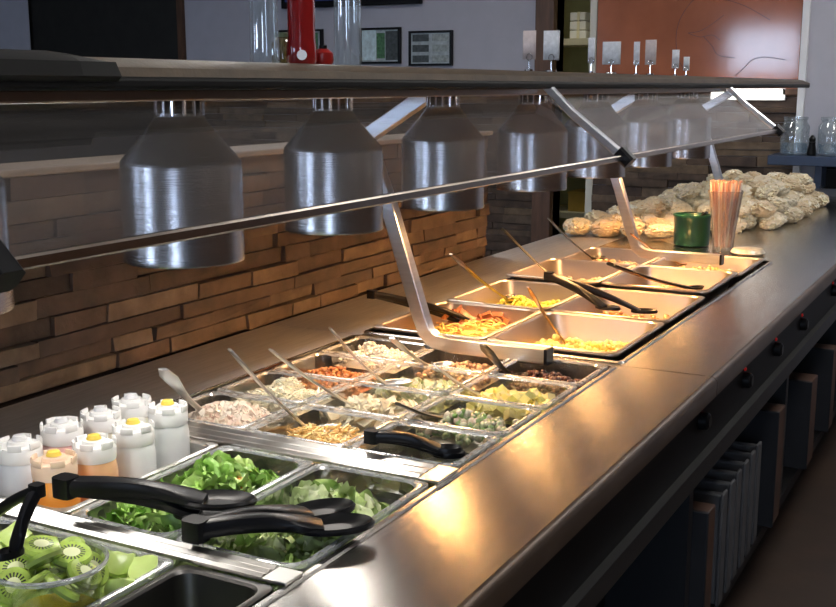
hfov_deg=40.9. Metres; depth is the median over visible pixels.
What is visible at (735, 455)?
serving tray
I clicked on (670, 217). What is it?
roll
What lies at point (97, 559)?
kiwi slice
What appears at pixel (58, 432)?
squeeze bottle
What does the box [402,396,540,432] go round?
pan
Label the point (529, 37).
card holder
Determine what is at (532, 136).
heat lamp
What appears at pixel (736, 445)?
serving tray
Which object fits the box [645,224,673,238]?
roll
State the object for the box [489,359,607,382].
pan
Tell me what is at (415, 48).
print
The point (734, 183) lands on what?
straw
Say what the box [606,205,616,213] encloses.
roll
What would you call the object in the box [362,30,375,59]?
print
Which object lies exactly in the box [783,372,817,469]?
carton
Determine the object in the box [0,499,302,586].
bar
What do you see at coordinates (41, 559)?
kiwi slice
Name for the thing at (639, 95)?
socket
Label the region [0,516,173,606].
pan
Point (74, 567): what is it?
kiwi slice
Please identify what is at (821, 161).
wall shelf
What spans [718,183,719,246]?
straw
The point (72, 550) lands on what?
kiwi slice
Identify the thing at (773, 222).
roll
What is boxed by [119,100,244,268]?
heat lamp
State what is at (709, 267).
dish
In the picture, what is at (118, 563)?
chunk
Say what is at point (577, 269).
pan
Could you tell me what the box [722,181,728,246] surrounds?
straw
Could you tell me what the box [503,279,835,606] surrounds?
base cabinet
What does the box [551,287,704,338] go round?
pan
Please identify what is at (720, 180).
straw
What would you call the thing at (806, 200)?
roll
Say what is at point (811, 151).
pepper mill
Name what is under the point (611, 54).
card holder
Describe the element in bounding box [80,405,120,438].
squeeze bottle
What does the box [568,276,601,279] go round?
stew
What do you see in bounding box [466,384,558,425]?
pepper pieces
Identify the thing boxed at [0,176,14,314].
heat lamp
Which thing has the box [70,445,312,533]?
pan
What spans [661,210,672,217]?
roll
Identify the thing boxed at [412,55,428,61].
print
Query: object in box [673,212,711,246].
crock
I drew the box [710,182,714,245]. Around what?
straw
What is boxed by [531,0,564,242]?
trim
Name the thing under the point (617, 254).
pan
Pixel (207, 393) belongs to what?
pan
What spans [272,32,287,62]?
spice jar
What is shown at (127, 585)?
chunk
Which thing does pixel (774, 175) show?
roll
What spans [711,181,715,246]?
straw
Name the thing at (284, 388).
shredded cheese
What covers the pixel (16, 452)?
squeeze bottle
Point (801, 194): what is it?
roll
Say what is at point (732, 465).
serving tray
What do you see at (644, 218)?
roll
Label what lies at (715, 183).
straw
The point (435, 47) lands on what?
print
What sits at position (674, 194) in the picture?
roll
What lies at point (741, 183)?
straw
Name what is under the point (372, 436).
tongs
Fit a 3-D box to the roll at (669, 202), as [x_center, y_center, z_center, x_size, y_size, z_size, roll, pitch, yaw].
[0.957,-0.362,4.140,0.079,0.065,0.102,-6,13,-29]
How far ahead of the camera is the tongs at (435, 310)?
2.47 m
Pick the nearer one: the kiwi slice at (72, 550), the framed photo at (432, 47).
the kiwi slice at (72, 550)
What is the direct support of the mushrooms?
in the pan at (348, 385)
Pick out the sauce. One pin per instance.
(618, 313)
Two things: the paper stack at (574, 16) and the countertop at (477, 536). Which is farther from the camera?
the paper stack at (574, 16)
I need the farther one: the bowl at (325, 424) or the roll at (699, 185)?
the roll at (699, 185)
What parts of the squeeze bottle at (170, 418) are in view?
spout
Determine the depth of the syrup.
1.14 m
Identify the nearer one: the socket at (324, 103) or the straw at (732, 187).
the socket at (324, 103)
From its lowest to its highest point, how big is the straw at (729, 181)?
0.205 m
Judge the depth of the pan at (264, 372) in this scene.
1.89 m
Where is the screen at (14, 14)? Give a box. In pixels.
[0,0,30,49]
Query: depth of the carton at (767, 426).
2.83 m
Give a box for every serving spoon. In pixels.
[158,368,211,410]
[228,348,341,432]
[268,349,355,406]
[328,327,413,389]
[389,337,452,371]
[394,402,443,418]
[431,362,480,394]
[449,253,517,301]
[480,344,527,379]
[501,228,546,270]
[527,286,565,343]
[547,218,605,259]
[606,262,703,289]
[630,233,686,265]
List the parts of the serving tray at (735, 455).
panel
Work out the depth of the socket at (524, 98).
2.36 m
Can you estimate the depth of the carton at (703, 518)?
2.21 m
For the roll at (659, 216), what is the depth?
4.04 m
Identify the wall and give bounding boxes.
[0,0,835,235]
[201,94,796,256]
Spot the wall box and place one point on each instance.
(830, 183)
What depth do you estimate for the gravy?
3.34 m
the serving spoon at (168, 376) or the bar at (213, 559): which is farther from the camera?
the serving spoon at (168, 376)
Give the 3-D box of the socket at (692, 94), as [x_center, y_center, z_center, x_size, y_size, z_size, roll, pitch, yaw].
[0.832,-0.643,3.455,0.054,0.018,0.054,6,12,28]
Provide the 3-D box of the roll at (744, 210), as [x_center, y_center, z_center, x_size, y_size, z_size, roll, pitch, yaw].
[1.123,-0.323,3.945,0.100,0.056,0.080,10,15,43]
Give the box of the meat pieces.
[441,305,508,325]
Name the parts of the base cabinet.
knob, knob, knob, knob, knob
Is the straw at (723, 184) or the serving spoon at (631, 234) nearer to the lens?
the serving spoon at (631, 234)
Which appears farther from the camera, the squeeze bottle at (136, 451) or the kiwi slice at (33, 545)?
the squeeze bottle at (136, 451)
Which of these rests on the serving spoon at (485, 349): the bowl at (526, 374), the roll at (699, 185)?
the bowl at (526, 374)
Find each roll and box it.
[563,217,592,234]
[584,209,607,221]
[589,219,621,236]
[599,214,621,221]
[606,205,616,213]
[611,206,640,217]
[618,218,644,235]
[620,216,641,223]
[629,200,641,209]
[635,197,665,214]
[640,212,661,217]
[640,214,657,228]
[642,197,666,201]
[645,217,673,235]
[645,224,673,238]
[657,192,673,197]
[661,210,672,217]
[663,214,673,224]
[665,192,682,200]
[665,197,687,210]
[671,202,692,212]
[672,183,687,192]
[679,185,700,201]
[684,182,702,188]
[685,195,701,206]
[692,199,710,211]
[696,202,711,217]
[699,185,710,199]
[707,174,728,180]
[723,170,742,178]
[734,217,746,232]
[735,174,751,178]
[737,185,752,197]
[737,204,751,217]
[738,176,754,184]
[740,197,750,202]
[743,171,761,176]
[744,214,756,228]
[745,180,767,195]
[745,199,777,217]
[754,176,771,180]
[755,183,779,199]
[758,212,785,229]
[759,179,780,182]
[765,196,789,212]
[767,172,786,179]
[773,182,791,196]
[777,175,801,182]
[779,194,798,206]
[781,178,804,191]
[784,206,803,222]
[788,191,799,197]
[791,190,804,198]
[793,174,812,184]
[796,201,812,216]
[799,197,811,205]
[804,183,815,194]
[804,195,819,209]
[811,191,828,206]
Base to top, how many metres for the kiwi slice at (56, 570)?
0.010 m
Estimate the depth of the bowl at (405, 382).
1.90 m
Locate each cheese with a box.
[232,376,334,415]
[264,422,376,466]
[334,341,419,373]
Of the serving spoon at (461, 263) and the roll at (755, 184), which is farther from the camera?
the roll at (755, 184)
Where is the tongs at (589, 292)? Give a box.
[544,271,657,313]
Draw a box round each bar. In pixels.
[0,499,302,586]
[188,421,457,483]
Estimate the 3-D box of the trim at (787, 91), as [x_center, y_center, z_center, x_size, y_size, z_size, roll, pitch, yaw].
[1.338,-1.034,5.465,0.995,0.025,0.045,6,12,28]
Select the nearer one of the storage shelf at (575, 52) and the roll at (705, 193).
the roll at (705, 193)
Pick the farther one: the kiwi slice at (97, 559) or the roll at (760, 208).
the roll at (760, 208)
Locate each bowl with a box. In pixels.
[0,537,108,588]
[318,424,341,432]
[384,378,413,389]
[432,361,452,371]
[504,294,517,301]
[513,372,527,379]
[591,256,605,259]
[691,285,703,289]
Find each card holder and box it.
[523,30,535,70]
[543,30,559,71]
[588,38,594,72]
[602,41,620,73]
[633,42,639,73]
[645,40,656,74]
[672,50,679,75]
[683,57,689,75]
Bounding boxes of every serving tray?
[693,488,727,606]
[695,478,735,592]
[704,468,741,579]
[712,458,749,567]
[720,449,755,555]
[728,441,761,544]
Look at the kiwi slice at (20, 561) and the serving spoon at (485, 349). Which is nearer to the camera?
the kiwi slice at (20, 561)
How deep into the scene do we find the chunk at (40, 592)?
1.19 m
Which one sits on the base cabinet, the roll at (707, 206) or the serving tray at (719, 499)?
the serving tray at (719, 499)
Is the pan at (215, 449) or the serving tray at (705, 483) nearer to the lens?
the pan at (215, 449)
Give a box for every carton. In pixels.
[567,189,584,211]
[688,501,714,606]
[735,402,785,527]
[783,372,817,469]
[792,343,835,431]
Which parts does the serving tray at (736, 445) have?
panel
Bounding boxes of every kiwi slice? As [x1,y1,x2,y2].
[0,554,35,576]
[0,567,31,606]
[12,570,51,600]
[23,535,60,557]
[25,547,62,569]
[33,566,67,578]
[43,574,79,602]
[50,536,84,565]
[52,541,93,568]
[66,559,101,589]
[91,551,108,587]
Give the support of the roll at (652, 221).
on the countertop at (722, 337)
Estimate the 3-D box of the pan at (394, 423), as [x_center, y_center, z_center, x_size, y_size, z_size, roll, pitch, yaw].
[0.009,0.232,1.596,0.172,0.073,0.154,6,12,28]
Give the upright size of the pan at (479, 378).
0.073 m
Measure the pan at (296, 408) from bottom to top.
0.073 m
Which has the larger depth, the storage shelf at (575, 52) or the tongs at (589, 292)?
the storage shelf at (575, 52)
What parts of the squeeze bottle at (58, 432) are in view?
spout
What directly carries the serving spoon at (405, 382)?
in the onion
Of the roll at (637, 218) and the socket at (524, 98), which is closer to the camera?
the socket at (524, 98)
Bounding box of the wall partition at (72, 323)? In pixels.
[0,131,492,407]
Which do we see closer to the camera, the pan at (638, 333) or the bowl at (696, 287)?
the pan at (638, 333)
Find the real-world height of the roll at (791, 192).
0.060 m
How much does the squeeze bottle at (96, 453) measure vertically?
0.145 m
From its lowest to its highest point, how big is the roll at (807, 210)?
0.065 m
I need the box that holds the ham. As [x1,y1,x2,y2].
[188,400,281,432]
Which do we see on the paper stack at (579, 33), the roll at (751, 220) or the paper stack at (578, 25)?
the paper stack at (578, 25)
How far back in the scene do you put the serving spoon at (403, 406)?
1.69 m
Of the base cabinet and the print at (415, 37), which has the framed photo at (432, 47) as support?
the print at (415, 37)
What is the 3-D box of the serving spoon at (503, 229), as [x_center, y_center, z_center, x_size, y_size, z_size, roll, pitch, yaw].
[0.326,-0.121,2.967,0.219,0.151,0.034,5,12,26]
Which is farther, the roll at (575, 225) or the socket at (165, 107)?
the roll at (575, 225)
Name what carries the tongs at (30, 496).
in the glass bowl at (101, 547)
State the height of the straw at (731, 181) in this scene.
0.205 m
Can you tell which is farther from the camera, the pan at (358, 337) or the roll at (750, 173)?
the roll at (750, 173)
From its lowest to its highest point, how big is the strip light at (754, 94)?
0.054 m
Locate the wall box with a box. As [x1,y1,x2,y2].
[823,167,835,188]
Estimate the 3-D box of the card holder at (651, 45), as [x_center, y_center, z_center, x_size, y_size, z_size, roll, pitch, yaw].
[0.552,-0.583,2.656,0.022,0.083,0.020,-2,11,-10]
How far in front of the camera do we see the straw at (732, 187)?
3.44 m
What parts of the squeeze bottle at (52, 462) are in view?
spout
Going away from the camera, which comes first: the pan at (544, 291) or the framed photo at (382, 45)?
the pan at (544, 291)
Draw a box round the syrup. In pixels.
[18,593,97,606]
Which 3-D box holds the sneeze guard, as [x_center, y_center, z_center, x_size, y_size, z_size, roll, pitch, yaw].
[0.115,-0.150,2.010,0.589,0.529,5.116,6,12,28]
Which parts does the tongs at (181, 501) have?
arm, arm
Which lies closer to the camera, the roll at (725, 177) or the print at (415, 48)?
the roll at (725, 177)
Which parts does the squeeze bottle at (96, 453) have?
spout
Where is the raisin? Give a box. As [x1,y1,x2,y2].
[506,368,589,401]
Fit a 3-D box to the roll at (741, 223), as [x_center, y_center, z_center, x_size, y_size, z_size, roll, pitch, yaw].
[1.111,-0.280,3.938,0.110,0.070,0.087,-10,15,-41]
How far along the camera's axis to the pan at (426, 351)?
2.04 m
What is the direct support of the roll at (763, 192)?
on the roll
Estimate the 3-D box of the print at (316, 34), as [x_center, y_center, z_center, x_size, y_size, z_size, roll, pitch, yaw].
[-0.680,-1.486,6.480,0.243,0.154,0.002,6,12,28]
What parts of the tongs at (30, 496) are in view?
arm, arm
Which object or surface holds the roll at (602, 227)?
on the countertop at (722, 337)
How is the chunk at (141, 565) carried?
on the chunk
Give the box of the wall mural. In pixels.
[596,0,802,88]
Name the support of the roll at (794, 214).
on the countertop at (722, 337)
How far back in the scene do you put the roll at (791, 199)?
4.26 m
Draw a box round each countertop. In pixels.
[0,324,716,606]
[273,196,835,395]
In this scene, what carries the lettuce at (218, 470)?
in the pan at (215, 449)
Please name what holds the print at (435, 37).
on the framed photo at (432, 47)
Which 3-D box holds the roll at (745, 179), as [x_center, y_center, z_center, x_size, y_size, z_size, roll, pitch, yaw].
[1.343,-0.491,4.615,0.105,0.065,0.086,-2,11,-12]
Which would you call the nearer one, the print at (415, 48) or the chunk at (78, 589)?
the chunk at (78, 589)
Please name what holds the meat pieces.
in the pan at (404, 324)
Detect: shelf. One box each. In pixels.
[87,57,809,84]
[559,0,590,233]
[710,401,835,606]
[767,152,835,188]
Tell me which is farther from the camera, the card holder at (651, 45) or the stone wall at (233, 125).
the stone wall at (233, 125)
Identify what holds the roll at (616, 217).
on the countertop at (722, 337)
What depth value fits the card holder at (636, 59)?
2.56 m
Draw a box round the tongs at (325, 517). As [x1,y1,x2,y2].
[181,498,374,544]
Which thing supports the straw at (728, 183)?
in the cup
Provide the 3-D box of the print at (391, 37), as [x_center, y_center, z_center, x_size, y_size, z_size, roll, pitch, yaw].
[-0.145,-1.428,6.199,0.080,0.157,0.002,6,12,28]
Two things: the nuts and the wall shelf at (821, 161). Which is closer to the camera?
the nuts
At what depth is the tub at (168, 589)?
1.15 m
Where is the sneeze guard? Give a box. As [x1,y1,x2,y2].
[0,49,809,365]
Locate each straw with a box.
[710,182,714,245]
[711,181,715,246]
[714,181,717,246]
[716,181,717,216]
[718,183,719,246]
[720,180,720,212]
[720,182,724,247]
[720,183,722,245]
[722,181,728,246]
[723,182,725,229]
[723,182,729,247]
[725,181,732,240]
[725,183,733,247]
[726,181,730,226]
[727,182,737,247]
[729,182,740,246]
[729,183,735,228]
[731,183,742,246]
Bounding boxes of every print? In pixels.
[315,33,317,48]
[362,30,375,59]
[377,33,384,57]
[385,31,397,59]
[412,34,428,41]
[412,45,428,51]
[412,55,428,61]
[432,34,448,40]
[432,44,448,51]
[432,55,448,61]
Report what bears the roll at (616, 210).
on the countertop at (722, 337)
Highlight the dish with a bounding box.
[680,265,743,272]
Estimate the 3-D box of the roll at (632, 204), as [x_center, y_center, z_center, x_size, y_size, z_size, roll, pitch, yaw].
[0.869,-0.379,4.449,0.114,0.068,0.088,-5,12,-22]
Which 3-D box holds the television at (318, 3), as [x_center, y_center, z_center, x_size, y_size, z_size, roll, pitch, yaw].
[-0.380,-1.968,6.215,0.905,0.620,0.059,6,12,28]
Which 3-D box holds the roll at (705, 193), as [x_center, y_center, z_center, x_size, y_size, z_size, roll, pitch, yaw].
[1.100,-0.412,4.186,0.083,0.059,0.116,-8,14,-37]
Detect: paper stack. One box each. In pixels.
[570,12,589,21]
[570,21,589,30]
[570,30,589,38]
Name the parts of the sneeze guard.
slanted arm, slanted arm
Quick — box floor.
[721,415,835,606]
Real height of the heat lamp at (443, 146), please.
0.200 m
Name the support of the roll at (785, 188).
on the roll at (791, 199)
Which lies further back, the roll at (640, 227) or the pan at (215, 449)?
the roll at (640, 227)
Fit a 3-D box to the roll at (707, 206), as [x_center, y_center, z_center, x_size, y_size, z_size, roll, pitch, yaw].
[1.034,-0.330,3.985,0.086,0.062,0.121,4,12,21]
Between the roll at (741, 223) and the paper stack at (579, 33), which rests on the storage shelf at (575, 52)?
the paper stack at (579, 33)
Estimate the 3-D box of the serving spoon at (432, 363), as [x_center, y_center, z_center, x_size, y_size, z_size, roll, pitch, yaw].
[0.092,0.133,1.879,0.142,0.076,0.031,-2,11,-10]
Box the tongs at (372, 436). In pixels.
[364,427,465,458]
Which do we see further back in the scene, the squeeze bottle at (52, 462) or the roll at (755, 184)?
the roll at (755, 184)
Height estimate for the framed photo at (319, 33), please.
0.192 m
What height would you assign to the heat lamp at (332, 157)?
0.200 m
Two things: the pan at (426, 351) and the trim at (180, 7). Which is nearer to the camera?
the pan at (426, 351)
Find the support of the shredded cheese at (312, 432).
in the pan at (296, 408)
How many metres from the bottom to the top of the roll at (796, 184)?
0.057 m
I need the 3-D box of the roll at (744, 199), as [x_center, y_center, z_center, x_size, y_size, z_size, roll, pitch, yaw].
[1.208,-0.363,4.139,0.082,0.061,0.110,-2,11,-10]
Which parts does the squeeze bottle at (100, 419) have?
spout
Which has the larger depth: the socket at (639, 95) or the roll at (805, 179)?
the roll at (805, 179)
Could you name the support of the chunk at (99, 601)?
on the chunk
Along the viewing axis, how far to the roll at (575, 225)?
3.79 m
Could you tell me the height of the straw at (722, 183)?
0.200 m
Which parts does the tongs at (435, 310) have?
arm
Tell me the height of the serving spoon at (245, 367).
0.153 m
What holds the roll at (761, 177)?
on the roll
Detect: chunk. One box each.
[0,521,33,546]
[28,588,53,599]
[71,583,84,591]
[79,590,93,598]
[87,590,103,603]
[90,576,126,601]
[101,551,135,576]
[104,577,147,601]
[127,555,158,581]
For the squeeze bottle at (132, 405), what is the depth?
1.59 m
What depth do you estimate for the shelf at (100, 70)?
1.28 m
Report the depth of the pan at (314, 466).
1.39 m
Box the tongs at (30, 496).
[0,481,45,561]
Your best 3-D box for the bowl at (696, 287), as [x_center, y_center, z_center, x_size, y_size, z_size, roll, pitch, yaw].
[0.721,-0.038,2.903,0.038,0.013,0.043,6,12,28]
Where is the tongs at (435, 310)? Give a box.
[367,289,476,322]
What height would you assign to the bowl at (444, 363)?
0.013 m
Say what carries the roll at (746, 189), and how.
on the roll
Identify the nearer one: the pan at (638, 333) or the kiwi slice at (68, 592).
the kiwi slice at (68, 592)
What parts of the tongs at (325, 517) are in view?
arm, arm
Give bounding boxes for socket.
[159,100,200,113]
[318,98,348,108]
[432,96,457,104]
[521,95,545,101]
[586,94,605,99]
[637,93,654,98]
[679,92,696,97]
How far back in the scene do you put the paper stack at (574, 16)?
6.28 m
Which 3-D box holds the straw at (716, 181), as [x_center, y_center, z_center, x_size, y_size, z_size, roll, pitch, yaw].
[0.929,-0.279,3.473,0.023,0.205,0.007,0,11,2]
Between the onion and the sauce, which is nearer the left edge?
the onion
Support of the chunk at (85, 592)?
in the pan at (5, 518)
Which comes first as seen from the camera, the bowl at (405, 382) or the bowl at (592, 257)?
the bowl at (405, 382)
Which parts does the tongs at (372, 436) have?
arm, arm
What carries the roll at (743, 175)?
on the roll
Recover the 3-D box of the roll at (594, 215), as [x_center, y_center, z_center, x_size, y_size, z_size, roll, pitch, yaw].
[0.658,-0.308,4.059,0.089,0.066,0.118,-3,11,-14]
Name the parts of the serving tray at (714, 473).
panel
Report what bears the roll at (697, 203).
on the roll
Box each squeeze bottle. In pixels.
[0,433,42,496]
[30,449,80,507]
[39,416,83,452]
[71,433,118,501]
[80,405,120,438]
[111,393,150,422]
[112,417,156,477]
[147,399,189,468]
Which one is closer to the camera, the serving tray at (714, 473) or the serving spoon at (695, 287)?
the serving tray at (714, 473)
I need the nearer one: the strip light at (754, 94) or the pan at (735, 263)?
the pan at (735, 263)
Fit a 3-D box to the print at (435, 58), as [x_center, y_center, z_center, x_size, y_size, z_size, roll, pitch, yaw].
[0.121,-1.328,6.073,0.100,0.037,0.002,6,12,28]
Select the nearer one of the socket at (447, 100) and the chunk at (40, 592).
the chunk at (40, 592)
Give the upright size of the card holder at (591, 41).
0.072 m
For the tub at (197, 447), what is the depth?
1.40 m
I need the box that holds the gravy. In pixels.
[592,259,640,265]
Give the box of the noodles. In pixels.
[434,317,506,335]
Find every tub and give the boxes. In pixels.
[0,438,218,555]
[120,573,254,606]
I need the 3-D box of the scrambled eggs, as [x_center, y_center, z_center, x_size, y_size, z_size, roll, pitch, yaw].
[0.327,0.103,2.297,0.222,0.040,0.275,6,12,28]
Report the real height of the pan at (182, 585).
0.098 m
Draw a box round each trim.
[176,0,186,59]
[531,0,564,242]
[585,0,597,214]
[658,89,797,94]
[793,0,810,172]
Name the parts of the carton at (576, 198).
lid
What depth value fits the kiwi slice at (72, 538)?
1.15 m
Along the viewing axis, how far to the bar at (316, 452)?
1.53 m
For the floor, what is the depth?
3.45 m
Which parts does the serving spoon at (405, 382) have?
handle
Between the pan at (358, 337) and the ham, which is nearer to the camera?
the ham
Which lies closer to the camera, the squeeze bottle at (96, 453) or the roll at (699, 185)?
the squeeze bottle at (96, 453)
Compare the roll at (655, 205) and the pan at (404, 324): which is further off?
the roll at (655, 205)
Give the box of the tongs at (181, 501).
[52,472,256,519]
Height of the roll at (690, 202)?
0.062 m
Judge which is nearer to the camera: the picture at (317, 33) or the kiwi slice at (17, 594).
the kiwi slice at (17, 594)
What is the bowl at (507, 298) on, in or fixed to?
on the serving spoon at (461, 263)
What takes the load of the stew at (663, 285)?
in the pan at (716, 281)
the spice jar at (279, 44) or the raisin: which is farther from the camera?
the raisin
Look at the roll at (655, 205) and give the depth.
4.04 m
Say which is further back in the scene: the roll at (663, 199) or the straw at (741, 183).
the roll at (663, 199)
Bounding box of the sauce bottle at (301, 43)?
[287,0,316,63]
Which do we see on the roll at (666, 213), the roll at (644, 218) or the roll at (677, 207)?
the roll at (677, 207)
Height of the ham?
0.051 m
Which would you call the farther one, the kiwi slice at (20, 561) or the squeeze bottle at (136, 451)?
the squeeze bottle at (136, 451)
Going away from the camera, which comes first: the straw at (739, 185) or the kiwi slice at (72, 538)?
the kiwi slice at (72, 538)
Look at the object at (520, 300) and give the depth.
2.73 m
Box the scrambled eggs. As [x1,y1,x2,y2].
[534,334,628,351]
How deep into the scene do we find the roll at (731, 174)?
4.83 m
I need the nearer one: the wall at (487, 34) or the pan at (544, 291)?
the pan at (544, 291)
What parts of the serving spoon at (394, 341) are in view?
handle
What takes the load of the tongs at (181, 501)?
on the pan at (215, 449)
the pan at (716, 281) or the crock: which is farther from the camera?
the crock
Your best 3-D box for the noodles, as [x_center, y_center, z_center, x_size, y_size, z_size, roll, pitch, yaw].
[0.092,0.064,2.417,0.208,0.049,0.266,6,12,28]
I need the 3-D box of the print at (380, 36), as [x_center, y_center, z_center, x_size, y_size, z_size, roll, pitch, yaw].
[-0.207,-1.434,6.232,0.052,0.138,0.002,6,12,28]
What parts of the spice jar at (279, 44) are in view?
lid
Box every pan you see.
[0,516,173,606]
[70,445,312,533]
[105,565,272,606]
[176,463,427,563]
[178,391,296,426]
[217,370,349,400]
[246,405,392,444]
[272,352,394,378]
[306,382,440,415]
[321,336,426,359]
[347,420,499,463]
[358,363,481,391]
[365,456,441,500]
[373,301,540,339]
[402,348,505,370]
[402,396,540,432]
[447,279,579,311]
[449,374,576,405]
[487,311,663,359]
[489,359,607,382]
[506,258,635,287]
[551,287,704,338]
[561,247,659,264]
[601,265,737,310]
[647,256,763,288]
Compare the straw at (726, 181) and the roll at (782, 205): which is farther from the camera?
the roll at (782, 205)
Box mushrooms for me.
[324,393,423,433]
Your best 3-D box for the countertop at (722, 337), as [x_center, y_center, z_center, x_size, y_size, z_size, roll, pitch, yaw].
[0.951,-0.116,3.751,0.954,0.203,3.572,6,12,28]
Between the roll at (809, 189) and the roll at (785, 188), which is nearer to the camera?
the roll at (785, 188)
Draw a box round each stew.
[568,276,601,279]
[660,284,707,288]
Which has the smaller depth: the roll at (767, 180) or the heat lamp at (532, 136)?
the heat lamp at (532, 136)
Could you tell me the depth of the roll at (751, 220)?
3.98 m
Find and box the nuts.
[415,360,502,390]
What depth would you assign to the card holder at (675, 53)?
2.84 m
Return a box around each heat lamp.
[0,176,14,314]
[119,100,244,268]
[283,98,382,234]
[401,96,484,210]
[496,95,567,191]
[565,94,626,178]
[621,93,672,167]
[667,92,711,158]
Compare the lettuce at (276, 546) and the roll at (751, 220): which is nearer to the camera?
the lettuce at (276, 546)
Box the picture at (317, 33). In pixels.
[315,31,319,48]
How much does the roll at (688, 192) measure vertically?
0.063 m
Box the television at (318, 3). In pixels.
[281,0,421,8]
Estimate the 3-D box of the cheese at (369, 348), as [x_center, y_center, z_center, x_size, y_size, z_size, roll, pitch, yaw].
[-0.076,0.096,2.164,0.135,0.043,0.119,6,12,28]
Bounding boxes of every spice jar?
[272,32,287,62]
[316,45,333,64]
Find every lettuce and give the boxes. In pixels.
[97,450,292,576]
[202,478,396,592]
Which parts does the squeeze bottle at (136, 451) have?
spout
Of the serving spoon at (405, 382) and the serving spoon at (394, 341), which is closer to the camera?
the serving spoon at (405, 382)
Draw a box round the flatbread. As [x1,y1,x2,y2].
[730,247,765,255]
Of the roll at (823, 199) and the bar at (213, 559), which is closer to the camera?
the bar at (213, 559)
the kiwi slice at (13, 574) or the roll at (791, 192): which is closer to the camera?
the kiwi slice at (13, 574)
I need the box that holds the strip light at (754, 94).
[710,88,785,99]
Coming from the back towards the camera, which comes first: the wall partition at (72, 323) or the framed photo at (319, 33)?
the framed photo at (319, 33)
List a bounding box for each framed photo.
[278,29,323,48]
[359,27,401,63]
[408,30,452,65]
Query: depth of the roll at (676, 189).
4.60 m
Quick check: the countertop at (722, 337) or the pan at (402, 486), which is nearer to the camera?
the pan at (402, 486)
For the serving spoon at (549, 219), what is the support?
in the gravy
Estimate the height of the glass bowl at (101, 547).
0.120 m
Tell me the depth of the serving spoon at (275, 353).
1.73 m
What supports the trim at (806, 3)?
attached to the wall at (487, 34)
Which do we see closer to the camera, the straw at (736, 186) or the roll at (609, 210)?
the straw at (736, 186)
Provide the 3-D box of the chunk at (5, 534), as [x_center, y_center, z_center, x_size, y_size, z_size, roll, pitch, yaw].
[-0.450,0.268,1.264,0.039,0.036,0.035,9,14,37]
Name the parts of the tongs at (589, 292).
arm, arm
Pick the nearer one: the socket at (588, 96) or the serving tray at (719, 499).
the serving tray at (719, 499)
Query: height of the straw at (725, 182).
0.200 m
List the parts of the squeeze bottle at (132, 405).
spout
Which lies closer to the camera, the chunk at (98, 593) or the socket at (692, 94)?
the chunk at (98, 593)
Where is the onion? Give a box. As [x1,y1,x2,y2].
[373,376,470,412]
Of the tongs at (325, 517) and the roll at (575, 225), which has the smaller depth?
the tongs at (325, 517)
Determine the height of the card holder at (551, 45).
0.077 m
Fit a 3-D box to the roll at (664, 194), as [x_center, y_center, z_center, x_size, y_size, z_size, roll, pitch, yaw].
[0.990,-0.408,4.392,0.104,0.060,0.080,-2,11,-12]
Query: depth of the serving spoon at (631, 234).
3.28 m
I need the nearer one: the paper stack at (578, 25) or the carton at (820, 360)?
the carton at (820, 360)
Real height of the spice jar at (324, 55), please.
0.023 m
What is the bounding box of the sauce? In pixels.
[603,311,669,318]
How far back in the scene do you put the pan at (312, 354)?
2.03 m
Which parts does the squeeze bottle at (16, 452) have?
spout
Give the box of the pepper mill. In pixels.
[806,135,816,155]
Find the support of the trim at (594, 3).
attached to the wall at (487, 34)
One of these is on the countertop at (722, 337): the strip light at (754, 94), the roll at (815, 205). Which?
the roll at (815, 205)
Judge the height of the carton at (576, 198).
0.114 m
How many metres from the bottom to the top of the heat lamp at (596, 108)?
0.200 m
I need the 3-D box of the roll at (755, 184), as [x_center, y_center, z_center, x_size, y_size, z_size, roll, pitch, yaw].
[1.313,-0.446,4.346,0.119,0.066,0.089,8,13,35]
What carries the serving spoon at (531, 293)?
in the scrambled eggs
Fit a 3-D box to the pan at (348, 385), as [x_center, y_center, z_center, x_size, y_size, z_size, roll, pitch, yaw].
[-0.070,0.190,1.814,0.171,0.073,0.154,6,12,28]
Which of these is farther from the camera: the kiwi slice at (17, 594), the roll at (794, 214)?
the roll at (794, 214)
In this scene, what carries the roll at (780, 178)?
on the roll
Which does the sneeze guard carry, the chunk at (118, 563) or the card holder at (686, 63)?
the card holder at (686, 63)
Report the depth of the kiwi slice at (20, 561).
1.10 m
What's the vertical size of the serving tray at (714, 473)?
0.255 m
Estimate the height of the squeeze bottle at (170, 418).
0.157 m
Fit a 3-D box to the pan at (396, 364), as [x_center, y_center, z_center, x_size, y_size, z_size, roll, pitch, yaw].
[0.004,0.163,1.951,0.171,0.073,0.154,6,12,28]
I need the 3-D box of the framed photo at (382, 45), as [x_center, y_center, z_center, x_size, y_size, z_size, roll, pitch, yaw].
[-0.210,-1.435,6.237,0.259,0.196,0.024,6,12,28]

